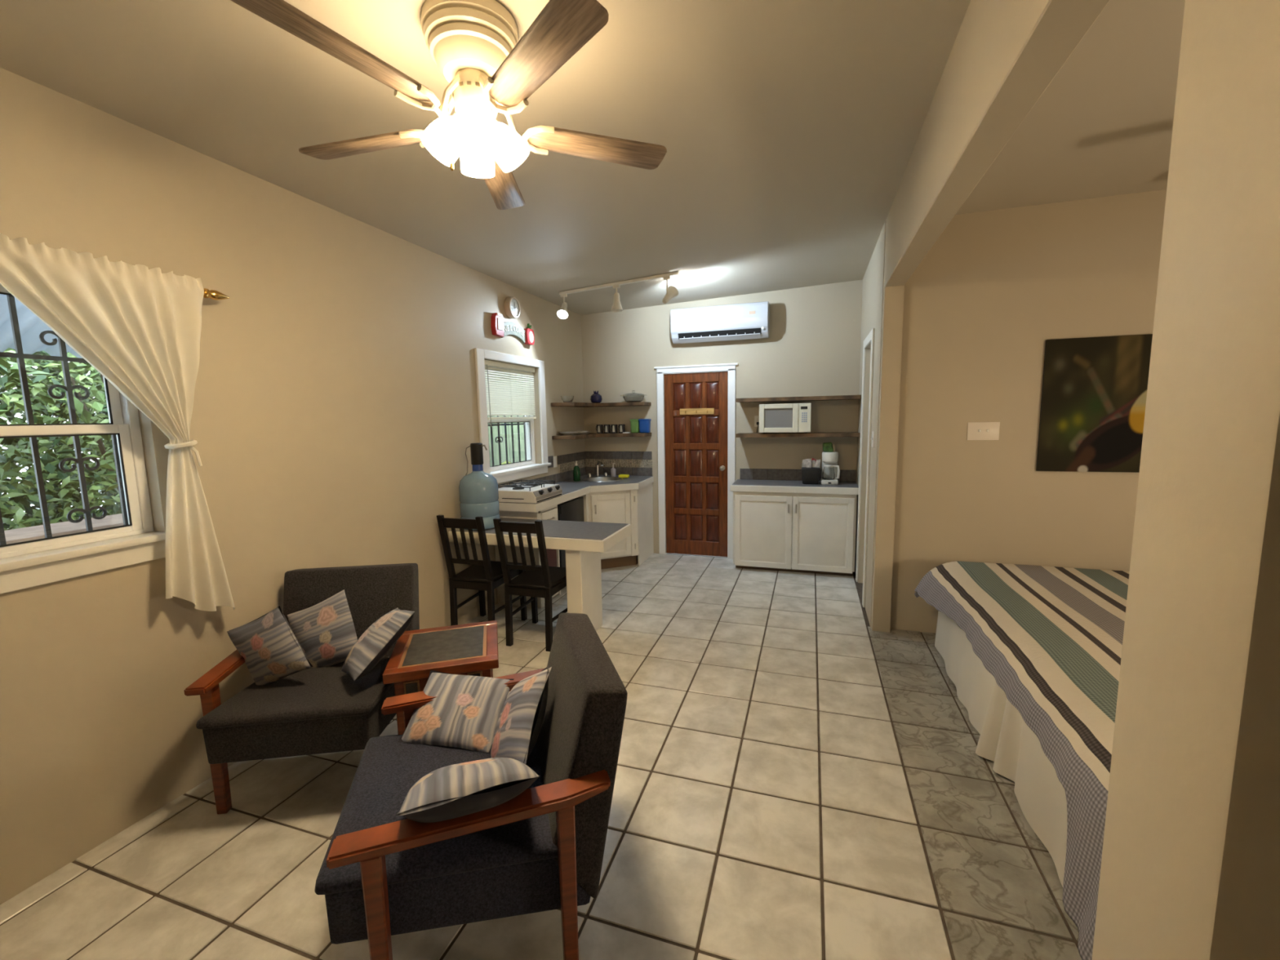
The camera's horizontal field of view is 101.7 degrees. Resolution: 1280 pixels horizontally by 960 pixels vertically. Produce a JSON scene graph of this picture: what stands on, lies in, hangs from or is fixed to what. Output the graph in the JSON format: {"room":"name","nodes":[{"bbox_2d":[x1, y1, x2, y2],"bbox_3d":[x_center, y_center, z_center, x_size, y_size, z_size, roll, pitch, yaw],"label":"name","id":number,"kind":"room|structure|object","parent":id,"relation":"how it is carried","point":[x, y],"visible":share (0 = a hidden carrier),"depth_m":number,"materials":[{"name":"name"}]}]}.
{"room":"studio apartment","nodes":[
{"label":"studio apartment","id":0,"kind":"room"},
{"bbox_2d":[0,67,585,904],"bbox_3d":[-1.792,-0.093,2.908,0.155,2.890,7.200,1,7,18],"label":"wall","id":1,"kind":"structure","parent":0,"point":[335,417],"depth_m":2.39,"materials":[{"name":"paint"}]},
{"bbox_2d":[29,437,52,537],"bbox_3d":[-2.241,0.030,1.947,0.014,0.375,0.019,1,7,18],"label":"bar","id":2,"kind":"object","parent":1,"relation":"in","point":[33,443],"depth_m":1.95,"materials":[{"name":"black metal"}]},
{"bbox_2d":[0,293,82,358],"bbox_3d":[-2.812,-0.824,2.036,1.231,0.502,4.902,1,7,18],"label":"awning","id":3,"kind":"object","parent":1,"relation":"attached to","point":[30,325],"visible":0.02,"depth_m":2.60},
{"bbox_2d":[0,294,89,424],"bbox_3d":[-2.229,-0.440,1.955,0.014,0.456,0.235,1,7,18],"label":"window grille","id":4,"kind":"object","parent":1,"relation":"in","point":[68,388],"depth_m":1.94,"materials":[{"name":"black metal"}]},
{"bbox_2d":[0,284,165,594],"bbox_3d":[-2.197,-0.148,1.592,0.180,1.070,1.160,1,7,18],"label":"window","id":5,"kind":"structure","parent":1,"relation":"in","point":[24,565],"depth_m":1.98,"materials":[{"name":"white paint"}]},
{"bbox_2d":[58,435,106,531],"bbox_3d":[-2.205,0.016,2.059,0.014,0.376,0.121,1,7,18],"label":"window grille","id":6,"kind":"object","parent":1,"relation":"in","point":[86,510],"depth_m":2.06,"materials":[{"name":"black metal"}]},
{"bbox_2d":[111,435,128,524],"bbox_3d":[-2.168,0.002,2.169,0.014,0.375,0.017,1,7,18],"label":"bar","id":7,"kind":"object","parent":1,"relation":"in","point":[114,442],"depth_m":2.17,"materials":[{"name":"black metal"}]},
{"bbox_2d":[203,288,229,300],"bbox_3d":[-2.083,-0.706,1.580,0.090,0.056,1.563,1,7,18],"label":"curtain rod","id":8,"kind":"object","parent":1,"relation":"attached to","point":[215,295],"visible":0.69,"depth_m":2.24,"materials":[{"name":"gold metal"}]},
{"bbox_2d":[0,232,235,611],"bbox_3d":[-1.939,-0.092,1.949,0.107,1.447,0.700,1,7,18],"label":"curtain","id":9,"kind":"object","parent":8,"relation":"hanging from","point":[140,326],"visible":1,"depth_m":2.02,"materials":[{"name":"white fabric"}]},
{"bbox_2d":[488,374,526,466],"bbox_3d":[-1.302,-0.572,4.785,0.014,0.990,1.040,1,7,18],"label":"window grille","id":10,"kind":"object","parent":1,"relation":"in","point":[499,441],"visible":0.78,"depth_m":4.92,"materials":[{"name":"black metal"}]},
{"bbox_2d":[474,347,551,483],"bbox_3d":[-1.165,-0.559,4.702,0.195,1.100,1.115,1,7,18],"label":"window","id":11,"kind":"structure","parent":1,"relation":"in","point":[528,468],"depth_m":4.67,"materials":[{"name":"white paint"}]},
{"bbox_2d":[484,359,536,426],"bbox_3d":[-1.159,-0.761,4.666,0.050,0.548,0.870,1,7,18],"label":"blind","id":12,"kind":"object","parent":11,"relation":"attached to","point":[525,407],"visible":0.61,"depth_m":4.64,"materials":[{"name":"beige plastic"}]},
{"bbox_2d":[490,312,534,345],"bbox_3d":[-1.108,-1.322,4.591,0.050,0.191,0.644,1,7,18],"label":"welcome sign","id":13,"kind":"object","parent":1,"relation":"attached to","point":[501,329],"visible":1,"depth_m":4.53,"materials":[{"name":"beige wood"}]},
{"bbox_2d":[490,312,504,337],"bbox_3d":[-1.189,-1.295,4.354,0.044,0.185,0.139,1,7,18],"label":"jar","id":14,"kind":"object","parent":13,"relation":"on","point":[497,325],"depth_m":4.32,"materials":[{"name":"red"}]},
{"bbox_2d":[504,296,520,319],"bbox_3d":[-1.108,-1.504,4.550,0.070,0.184,0.184,1,7,18],"label":"wall clock","id":15,"kind":"object","parent":1,"relation":"attached to","point":[512,306],"visible":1,"depth_m":4.52,"materials":[{"name":"beige"}]},
{"bbox_2d":[553,456,557,467],"bbox_3d":[-0.881,-0.189,5.427,0.009,0.116,0.072,1,7,18],"label":"wall outlet","id":16,"kind":"object","parent":1,"relation":"attached to","point":[554,457],"visible":1,"depth_m":5.42,"materials":[{"name":"white paint"}]},
{"bbox_2d":[497,451,652,488],"bbox_3d":[-0.561,-0.079,5.097,0.828,0.288,1.988,1,7,18],"label":"backsplash","id":17,"kind":"structure","parent":1,"relation":"attached to","point":[564,474],"depth_m":5.97,"materials":[{"name":"tile"}]},
{"bbox_2d":[551,401,651,407],"bbox_3d":[-0.392,-0.809,5.568,0.823,0.038,0.818,1,7,18],"label":"corner shelf","id":18,"kind":"object","parent":1,"relation":"attached to","point":[633,403],"visible":1,"depth_m":5.61,"materials":[{"name":"brown wood"}]},
{"bbox_2d":[560,395,573,402],"bbox_3d":[-0.741,-0.826,5.332,0.136,0.066,0.136,1,7,18],"label":"glass bowl","id":19,"kind":"object","parent":18,"relation":"on","point":[565,398],"visible":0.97,"depth_m":5.29,"materials":[{"name":"white"}]},
{"bbox_2d":[590,391,602,403],"bbox_3d":[-0.494,-0.935,5.873,0.136,0.143,0.135,1,7,18],"label":"sugar pot","id":20,"kind":"object","parent":18,"relation":"on","point":[596,397],"visible":0.93,"depth_m":5.83,"materials":[{"name":"blue ceramic"}]},
{"bbox_2d":[620,390,647,402],"bbox_3d":[-0.071,-0.920,5.735,0.300,0.132,0.300,1,7,18],"label":"casserole","id":21,"kind":"object","parent":18,"relation":"on","point":[631,397],"visible":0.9,"depth_m":5.65,"materials":[{"name":"white ceramic"}]},
{"bbox_2d":[0,0,970,315],"bbox_3d":[-0.348,-1.571,2.244,3.253,0.271,7.200,1,7,18],"label":"ceiling","id":22,"kind":"structure","parent":0,"point":[789,131],"depth_m":2.12,"materials":[{"name":"beige paint"}]},
{"bbox_2d":[231,0,666,209],"bbox_3d":[-0.567,-1.200,1.657,1.225,0.437,1.261,1,7,18],"label":"ceiling fan","id":23,"kind":"object","parent":22,"relation":"hanging from","point":[474,45],"visible":1,"depth_m":1.55,"materials":[{"name":"brown wood"}]},
{"bbox_2d":[452,111,460,118],"bbox_3d":[-0.570,-1.138,1.649,0.051,0.048,0.046,-3,7,-16],"label":"socket","id":24,"kind":"object","parent":23,"relation":"attached to","point":[455,115],"depth_m":1.63,"materials":[{"name":"beige ceramic"}]},
{"bbox_2d":[556,271,679,319],"bbox_3d":[-0.208,-1.637,4.670,1.175,0.294,0.152,1,7,20],"label":"track light","id":25,"kind":"object","parent":22,"relation":"attached to","point":[672,291],"visible":1,"depth_m":4.64,"materials":[{"name":"white paint"}]},
{"bbox_2d":[883,0,1110,288],"bbox_3d":[1.211,-1.377,1.984,0.121,0.550,3.230,1,7,18],"label":"beam","id":26,"kind":"structure","parent":22,"relation":"attached to","point":[1004,55],"depth_m":1.62,"materials":[{"name":"paint"}]},
{"bbox_2d":[0,552,1082,959],"bbox_3d":[1.321,1.365,2.069,6.650,0.121,7.200,1,7,18],"label":"floor","id":27,"kind":"structure","parent":0,"point":[797,779],"depth_m":1.99,"materials":[{"name":"tile"}]},
{"bbox_2d":[183,563,419,814],"bbox_3d":[-1.437,0.895,2.370,0.676,0.843,0.794,-2,7,-8],"label":"armchair","id":28,"kind":"object","parent":27,"relation":"on","point":[309,711],"visible":0.56,"depth_m":2.10,"materials":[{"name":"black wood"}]},
{"bbox_2d":[226,605,312,684],"bbox_3d":[-1.579,0.720,2.220,0.412,0.396,0.113,0,7,10],"label":"cushion","id":29,"kind":"object","parent":28,"relation":"on","point":[271,651],"visible":0.99,"depth_m":2.17,"materials":[{"name":"fabric"}]},
{"bbox_2d":[195,655,394,728],"bbox_3d":[-1.398,0.899,2.296,0.619,0.102,0.637,-2,7,-8],"label":"seat cushion","id":30,"kind":"object","parent":28,"relation":"on","point":[322,697],"depth_m":2.06,"materials":[{"name":"black fabric"}]},
{"bbox_2d":[287,589,357,667],"bbox_3d":[-1.484,0.727,2.451,0.437,0.419,0.128,0,7,9],"label":"cushion","id":31,"kind":"object","parent":28,"relation":"on","point":[325,630],"visible":0.75,"depth_m":2.41,"materials":[{"name":"fabric"}]},
{"bbox_2d":[340,608,414,681],"bbox_3d":[-1.139,0.701,2.263,0.243,0.256,0.304,5,9,39],"label":"cushion","id":32,"kind":"object","parent":28,"relation":"on","point":[375,642],"visible":1,"depth_m":2.20,"materials":[{"name":"fabric"}]},
{"bbox_2d":[382,620,498,734],"bbox_3d":[-0.874,1.024,2.401,0.450,0.560,0.450,-3,7,-16],"label":"end table","id":33,"kind":"object","parent":27,"relation":"on","point":[471,649],"visible":0.66,"depth_m":2.25,"materials":[{"name":"red wood"}]},
{"bbox_2d":[314,613,627,959],"bbox_3d":[-0.489,0.965,1.652,0.794,0.843,0.732,-3,7,-16],"label":"armchair","id":34,"kind":"object","parent":27,"relation":"on","point":[383,874],"visible":0.87,"depth_m":1.40,"materials":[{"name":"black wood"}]},
{"bbox_2d":[314,734,558,894],"bbox_3d":[-0.564,0.964,1.630,0.637,0.102,0.619,-3,7,-16],"label":"seat cushion","id":35,"kind":"object","parent":34,"relation":"on","point":[387,770],"depth_m":1.42,"materials":[{"name":"black fabric"}]},
{"bbox_2d":[397,670,513,753],"bbox_3d":[-0.654,0.829,1.881,0.339,0.178,0.230,0,7,7],"label":"cushion","id":36,"kind":"object","parent":34,"relation":"on","point":[465,712],"visible":0.98,"depth_m":1.83,"materials":[{"name":"fabric"}]},
{"bbox_2d":[396,757,540,822],"bbox_3d":[-0.462,0.829,1.408,0.336,0.193,0.290,-4,7,-22],"label":"cushion","id":37,"kind":"object","parent":34,"relation":"on","point":[450,792],"visible":1,"depth_m":1.30,"materials":[{"name":"fabric"}]},
{"bbox_2d":[490,666,551,764],"bbox_3d":[-0.407,0.811,1.754,0.196,0.393,0.414,-7,9,-39],"label":"cushion","id":38,"kind":"object","parent":34,"relation":"on","point":[521,718],"visible":0.88,"depth_m":1.68,"materials":[{"name":"fabric"}]},
{"bbox_2d":[436,515,527,625],"bbox_3d":[-1.163,0.671,3.879,0.409,0.915,0.540,1,7,16],"label":"dining chair","id":39,"kind":"object","parent":27,"relation":"on","point":[485,575],"visible":0.86,"depth_m":3.69,"materials":[{"name":"black wood"}]},
{"bbox_2d":[494,504,560,608],"bbox_3d":[-0.955,0.633,4.517,0.456,0.830,0.360,1,7,18],"label":"base cabinet","id":40,"kind":"object","parent":27,"relation":"on","point":[551,513],"visible":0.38,"depth_m":4.37,"materials":[{"name":"white paint"}]},
{"bbox_2d":[493,518,567,651],"bbox_3d":[-0.718,0.683,3.711,0.409,0.915,0.540,1,7,18],"label":"dining chair","id":41,"kind":"object","parent":27,"relation":"on","point":[535,581],"visible":0.84,"depth_m":3.53,"materials":[{"name":"black wood"}]},
{"bbox_2d":[448,517,631,631],"bbox_3d":[-0.733,0.732,3.961,1.233,0.760,0.565,1,7,18],"label":"breakfast bar","id":42,"kind":"object","parent":27,"relation":"on","point":[584,543],"visible":0.67,"depth_m":3.68,"materials":[{"name":"white paint"}]},
{"bbox_2d":[458,442,499,529],"bbox_3d":[-1.214,0.041,3.922,0.284,0.637,0.284,1,7,18],"label":"water bottle","id":43,"kind":"object","parent":42,"relation":"on","point":[478,490],"visible":0.89,"depth_m":3.83,"materials":[{"name":"blue plastic"}]},
{"bbox_2d":[557,496,584,567],"bbox_3d":[-0.813,0.583,4.989,0.412,0.810,0.530,1,7,18],"label":"mini fridge","id":44,"kind":"object","parent":27,"relation":"on","point":[572,509],"visible":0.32,"depth_m":4.84,"materials":[{"name":"black metal"}]},
{"bbox_2d":[582,483,653,568],"bbox_3d":[-0.385,0.485,5.652,0.832,0.830,0.961,1,7,18],"label":"base cabinet","id":45,"kind":"object","parent":27,"relation":"on","point":[634,508],"visible":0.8,"depth_m":5.38,"materials":[{"name":"white paint"}]},
{"bbox_2d":[498,475,653,511],"bbox_3d":[-0.545,0.101,5.104,0.860,0.070,2.010,1,7,18],"label":"countertop","id":46,"kind":"structure","parent":45,"relation":"on","point":[571,489],"depth_m":5.18,"materials":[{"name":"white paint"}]},
{"bbox_2d":[497,480,562,502],"bbox_3d":[-0.953,0.090,4.429,0.444,0.128,0.474,1,7,18],"label":"gas cooktop","id":47,"kind":"object","parent":46,"relation":"in","point":[530,491],"visible":0.95,"depth_m":4.26,"materials":[{"name":"white paint"}]},
{"bbox_2d":[573,461,580,481],"bbox_3d":[-0.677,-0.097,5.573,0.076,0.215,0.076,1,7,18],"label":"soap bottle","id":48,"kind":"object","parent":46,"relation":"on","point":[576,472],"visible":1,"depth_m":5.55,"materials":[{"name":"green plastic"}]},
{"bbox_2d":[587,461,607,477],"bbox_3d":[-0.476,-0.121,5.858,0.205,0.186,0.193,1,7,18],"label":"faucet","id":49,"kind":"object","parent":46,"relation":"on","point":[598,462],"depth_m":5.86,"materials":[{"name":"silver metal"}]},
{"bbox_2d":[583,461,623,481],"bbox_3d":[-0.401,-0.068,5.682,0.460,0.252,0.490,1,7,18],"label":"sink","id":50,"kind":"object","parent":46,"relation":"in","point":[597,478],"visible":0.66,"depth_m":5.83,"materials":[{"name":"silver metal"}]},
{"bbox_2d":[618,474,629,477],"bbox_3d":[-0.177,-0.043,5.739,0.110,0.035,0.070,1,7,18],"label":"sponge","id":51,"kind":"object","parent":50,"relation":"on","point":[620,475],"visible":1,"depth_m":5.71,"materials":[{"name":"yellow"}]},
{"bbox_2d":[610,462,616,476],"bbox_3d":[-0.303,-0.116,5.914,0.060,0.156,0.058,1,7,18],"label":"hand soap","id":52,"kind":"object","parent":46,"relation":"on","point":[613,471],"visible":0.97,"depth_m":5.89,"materials":[{"name":"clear plastic"}]},
{"bbox_2d":[610,467,616,476],"bbox_3d":[-0.302,-0.088,5.917,0.060,0.100,0.058,1,7,18],"label":"bottle","id":53,"kind":"object","parent":52,"relation":"on","point":[613,471],"depth_m":5.89,"materials":[{"name":"grey plastic"}]},
{"bbox_2d":[733,491,857,576],"bbox_3d":[1.549,0.504,5.286,1.155,0.808,0.456,1,7,18],"label":"base cabinet","id":54,"kind":"object","parent":27,"relation":"on","point":[795,532],"visible":0.99,"depth_m":5.09,"materials":[{"name":"white paint"}]},
{"bbox_2d":[729,479,858,494],"bbox_3d":[1.541,0.065,5.242,1.199,0.070,0.443,1,7,18],"label":"countertop","id":55,"kind":"structure","parent":54,"relation":"on","point":[739,485],"depth_m":5.08,"materials":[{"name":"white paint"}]},
{"bbox_2d":[801,457,820,484],"bbox_3d":[1.686,-0.089,5.143,0.176,0.254,0.121,1,7,18],"label":"caddy","id":56,"kind":"object","parent":55,"relation":"on","point":[811,468],"visible":1,"depth_m":5.10,"materials":[{"name":"black plastic"}]},
{"bbox_2d":[821,451,838,484],"bbox_3d":[1.865,-0.119,5.125,0.156,0.312,0.203,1,7,18],"label":"coffee maker","id":57,"kind":"object","parent":55,"relation":"on","point":[831,458],"visible":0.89,"depth_m":5.05,"materials":[{"name":"white plastic"}]},
{"bbox_2d":[822,442,835,452],"bbox_3d":[1.851,-0.323,5.110,0.117,0.097,0.056,1,7,18],"label":"pack","id":58,"kind":"object","parent":57,"relation":"on","point":[827,446],"visible":1,"depth_m":5.09,"materials":[{"name":"green plastic"}]},
{"bbox_2d":[822,451,838,463],"bbox_3d":[1.860,-0.220,5.104,0.152,0.107,0.151,1,7,18],"label":"basket","id":59,"kind":"object","parent":57,"relation":"on","point":[827,457],"depth_m":5.05,"materials":[{"name":"white plastic"}]},
{"bbox_2d":[822,463,839,479],"bbox_3d":[1.869,-0.079,5.098,0.161,0.150,0.116,1,7,18],"label":"carafe","id":60,"kind":"object","parent":57,"relation":"on","point":[828,473],"visible":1,"depth_m":5.06,"materials":[{"name":"clear glass"}]},
{"bbox_2d":[871,284,904,632],"bbox_3d":[1.728,-0.056,3.655,0.121,2.505,0.075,1,7,18],"label":"column","id":61,"kind":"structure","parent":27,"relation":"on","point":[893,296],"depth_m":3.61,"materials":[{"name":"paint"}]},
{"bbox_2d":[934,611,1066,886],"bbox_3d":[2.317,1.005,1.911,1.772,0.573,2.757,1,7,18],"label":"bed","id":62,"kind":"object","parent":27,"relation":"on","point":[1006,740],"visible":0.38,"depth_m":2.21,"materials":[{"name":"beige fabric"}]},
{"bbox_2d":[914,560,1129,959],"bbox_3d":[2.338,0.933,1.900,1.950,0.490,2.860,1,7,18],"label":"quilt","id":63,"kind":"object","parent":62,"relation":"on","point":[1051,638],"visible":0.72,"depth_m":2.08,"materials":[{"name":"multicoloured fabric"}]},
{"bbox_2d":[581,280,862,554],"bbox_3d":[0.845,-0.563,5.713,3.098,3.050,0.160,1,7,18],"label":"wall","id":64,"kind":"structure","parent":0,"point":[812,347],"depth_m":5.46,"materials":[{"name":"paint"}]},
{"bbox_2d":[551,432,651,439],"bbox_3d":[-0.386,-0.475,5.608,0.823,0.038,0.818,1,7,18],"label":"corner shelf","id":65,"kind":"object","parent":64,"relation":"attached to","point":[590,434],"visible":0.83,"depth_m":5.64,"materials":[{"name":"brown wood"}]},
{"bbox_2d":[558,433,578,435],"bbox_3d":[-0.738,-0.478,5.460,0.240,0.017,0.240,1,7,18],"label":"plate","id":66,"kind":"object","parent":65,"relation":"on","point":[558,433],"visible":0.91,"depth_m":5.39,"materials":[{"name":"white ceramic"}]},
{"bbox_2d":[558,431,578,433],"bbox_3d":[-0.737,-0.496,5.462,0.240,0.017,0.240,1,7,18],"label":"plate","id":67,"kind":"object","parent":66,"relation":"on","point":[558,432],"visible":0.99,"depth_m":5.39,"materials":[{"name":"white ceramic"}]},
{"bbox_2d":[595,424,603,433],"bbox_3d":[-0.452,-0.573,5.862,0.073,0.098,0.073,-5,8,-27],"label":"mug","id":68,"kind":"object","parent":65,"relation":"on","point":[599,427],"visible":0.97,"depth_m":5.83,"materials":[{"name":"silver metal"}]},
{"bbox_2d":[603,424,610,433],"bbox_3d":[-0.368,-0.572,5.835,0.073,0.098,0.073,-5,8,-27],"label":"mug","id":69,"kind":"object","parent":65,"relation":"on","point":[606,427],"visible":1,"depth_m":5.81,"materials":[{"name":"silver metal"}]},
{"bbox_2d":[610,424,617,433],"bbox_3d":[-0.285,-0.570,5.808,0.073,0.098,0.073,-5,8,-27],"label":"mug","id":70,"kind":"object","parent":65,"relation":"on","point":[614,427],"visible":1,"depth_m":5.78,"materials":[{"name":"silver metal"}]},
{"bbox_2d":[617,424,625,433],"bbox_3d":[-0.201,-0.568,5.780,0.073,0.098,0.073,-5,8,-27],"label":"mug","id":71,"kind":"object","parent":65,"relation":"on","point":[621,427],"visible":0.91,"depth_m":5.75,"materials":[{"name":"silver metal"}]},
{"bbox_2d":[630,418,639,432],"bbox_3d":[-0.050,-0.597,5.770,0.099,0.152,0.094,1,7,18],"label":"canister","id":72,"kind":"object","parent":65,"relation":"on","point":[634,423],"visible":0.83,"depth_m":5.73,"materials":[{"name":"green plastic"}]},
{"bbox_2d":[638,418,651,432],"bbox_3d":[0.054,-0.595,5.736,0.119,0.152,0.094,1,7,18],"label":"canister","id":73,"kind":"object","parent":65,"relation":"on","point":[644,424],"visible":0.97,"depth_m":5.70,"materials":[{"name":"blue plastic"}]},
{"bbox_2d":[653,363,737,558],"bbox_3d":[0.612,-0.189,5.737,0.915,2.110,0.028,1,7,18],"label":"trim","id":74,"kind":"structure","parent":64,"relation":"attached to","point":[731,367],"depth_m":5.70,"materials":[{"name":"white paint"}]},
{"bbox_2d":[664,371,728,556],"bbox_3d":[0.616,-0.156,5.759,0.702,2.023,0.124,1,7,18],"label":"door","id":75,"kind":"structure","parent":64,"relation":"in","point":[696,445],"depth_m":5.77,"materials":[{"name":"brown wood"}]},
{"bbox_2d":[680,408,714,414],"bbox_3d":[0.615,-0.745,5.671,0.380,0.066,0.041,1,7,18],"label":"key rack","id":76,"kind":"object","parent":75,"relation":"attached to","point":[693,411],"visible":1,"depth_m":5.67,"materials":[{"name":"brown wood"}]},
{"bbox_2d":[670,301,769,343],"bbox_3d":[0.821,-1.618,5.391,0.994,0.350,0.209,1,7,18],"label":"air conditioner","id":77,"kind":"object","parent":64,"relation":"attached to","point":[746,321],"visible":1,"depth_m":5.30,"materials":[{"name":"white plastic"}]},
{"bbox_2d":[678,328,761,339],"bbox_3d":[0.807,-1.498,5.340,0.850,0.058,0.033,1,7,18],"label":"air vent","id":78,"kind":"object","parent":77,"relation":"attached to","point":[704,333],"depth_m":5.34,"materials":[{"name":"black"}]},
{"bbox_2d":[754,415,759,426],"bbox_3d":[1.241,-0.619,5.486,0.072,0.116,0.009,1,7,18],"label":"wall outlet","id":79,"kind":"object","parent":64,"relation":"attached to","point":[756,417],"visible":0.65,"depth_m":5.49,"materials":[{"name":"white paint"}]},
{"bbox_2d":[739,468,856,481],"bbox_3d":[1.626,-0.054,5.430,1.159,0.118,0.008,1,7,18],"label":"trim","id":80,"kind":"structure","parent":64,"relation":"attached to","point":[744,473],"depth_m":5.48,"materials":[{"name":"tile"}]},
{"bbox_2d":[735,431,860,437],"bbox_3d":[1.571,-0.455,5.247,1.166,0.036,0.290,1,7,18],"label":"wall shelf","id":81,"kind":"object","parent":64,"relation":"attached to","point":[835,433],"visible":1,"depth_m":5.14,"materials":[{"name":"brown wood"}]},
{"bbox_2d":[759,403,811,433],"bbox_3d":[1.463,-0.618,5.246,0.490,0.292,0.303,1,7,18],"label":"microwave","id":82,"kind":"object","parent":81,"relation":"on","point":[788,417],"visible":0.99,"depth_m":5.11,"materials":[{"name":"beige plastic"}]},
{"bbox_2d":[736,395,861,402],"bbox_3d":[1.564,-0.809,5.204,1.166,0.036,0.291,1,7,18],"label":"wall shelf","id":83,"kind":"object","parent":64,"relation":"attached to","point":[839,397],"visible":1,"depth_m":5.08,"materials":[{"name":"brown wood"}]},
{"bbox_2d":[854,220,885,627],"bbox_3d":[1.980,-0.426,4.408,0.125,3.050,1.630,1,7,18],"label":"wall","id":84,"kind":"structure","parent":0,"point":[873,277],"depth_m":4.05,"materials":[{"name":"paint"}]},
{"bbox_2d":[855,328,874,607],"bbox_3d":[1.911,-0.104,4.445,0.016,2.205,0.750,1,7,18],"label":"trim","id":85,"kind":"structure","parent":84,"relation":"attached to","point":[870,337],"depth_m":4.20,"materials":[{"name":"white paint"}]},
{"bbox_2d":[871,431,874,447],"bbox_3d":[1.735,-0.304,3.894,0.016,0.120,0.112,1,7,18],"label":"light switch","id":86,"kind":"object","parent":84,"relation":"attached to","point":[873,432],"visible":1,"depth_m":3.87,"materials":[{"name":"beige plastic"}]},
{"bbox_2d":[890,189,1166,633],"bbox_3d":[3.433,-0.306,3.192,3.397,3.050,0.170,1,7,18],"label":"wall","id":87,"kind":"structure","parent":0,"point":[981,308],"depth_m":3.40,"materials":[{"name":"paint"}]},
{"bbox_2d":[967,422,999,439],"bbox_3d":[2.286,-0.325,3.468,0.184,0.120,0.016,1,7,18],"label":"light switch","id":88,"kind":"object","parent":87,"relation":"attached to","point":[975,430],"visible":1,"depth_m":3.47,"materials":[{"name":"beige plastic"}]},
{"bbox_2d":[1035,333,1152,472],"bbox_3d":[2.989,-0.464,3.217,0.863,0.835,0.018,1,7,18],"label":"picture","id":89,"kind":"object","parent":87,"relation":"attached to","point":[1094,390],"visible":0.66,"depth_m":3.26,"materials":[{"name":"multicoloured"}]},
{"bbox_2d":[955,0,1185,214],"bbox_3d":[2.563,-1.459,0.452,3.397,0.170,5.600,1,7,18],"label":"ceiling","id":90,"kind":"structure","parent":0,"point":[1103,126],"depth_m":2.32,"materials":[{"name":"beige paint"}]},
{"bbox_2d":[1091,0,1279,959],"bbox_3d":[2.353,0.089,0.103,3.518,3.050,0.228,1,7,18],"label":"wall partition","id":91,"kind":"structure","parent":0,"point":[1190,867],"depth_m":0.62,"materials":[{"name":"paint"}]},
{"label":"outside","id":92,"kind":"structure","parent":0,"visible":0},
{"bbox_3d":[-4.340,1.544,5.545,6.240,0.100,16.000,1,7,18],"label":"ground","id":93,"kind":"structure","parent":92,"visible":0},
{"bbox_2d":[0,350,41,530],"bbox_3d":[-4.126,0.427,2.640,1.579,2.818,1.618,1,7,18],"label":"shrub","id":94,"kind":"object","parent":93,"relation":"on","point":[7,507],"visible":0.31,"depth_m":3.06,"materials":[{"name":"green plant"}]},
{"bbox_2d":[0,347,121,529],"bbox_3d":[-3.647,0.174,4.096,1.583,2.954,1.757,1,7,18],"label":"shrub","id":95,"kind":"object","parent":93,"relation":"on","point":[65,501],"visible":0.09,"depth_m":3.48,"materials":[{"name":"green plant"}]},
{"bbox_2d":[4,513,124,544],"bbox_3d":[-2.630,1.071,1.953,0.340,1.640,4.800,1,7,18],"label":"wall","id":96,"kind":"structure","parent":93,"relation":"on","point":[31,533],"depth_m":2.23,"materials":[{"name":"white paint"}]},
{"bbox_2d":[484,370,524,466],"bbox_3d":[-1.644,-0.162,6.874,0.073,2.984,4.010,1,7,18],"label":"hedge","id":97,"kind":"object","parent":93,"relation":"on","point":[495,429],"visible":0.02,"depth_m":6.62,"materials":[{"name":"green plant"}]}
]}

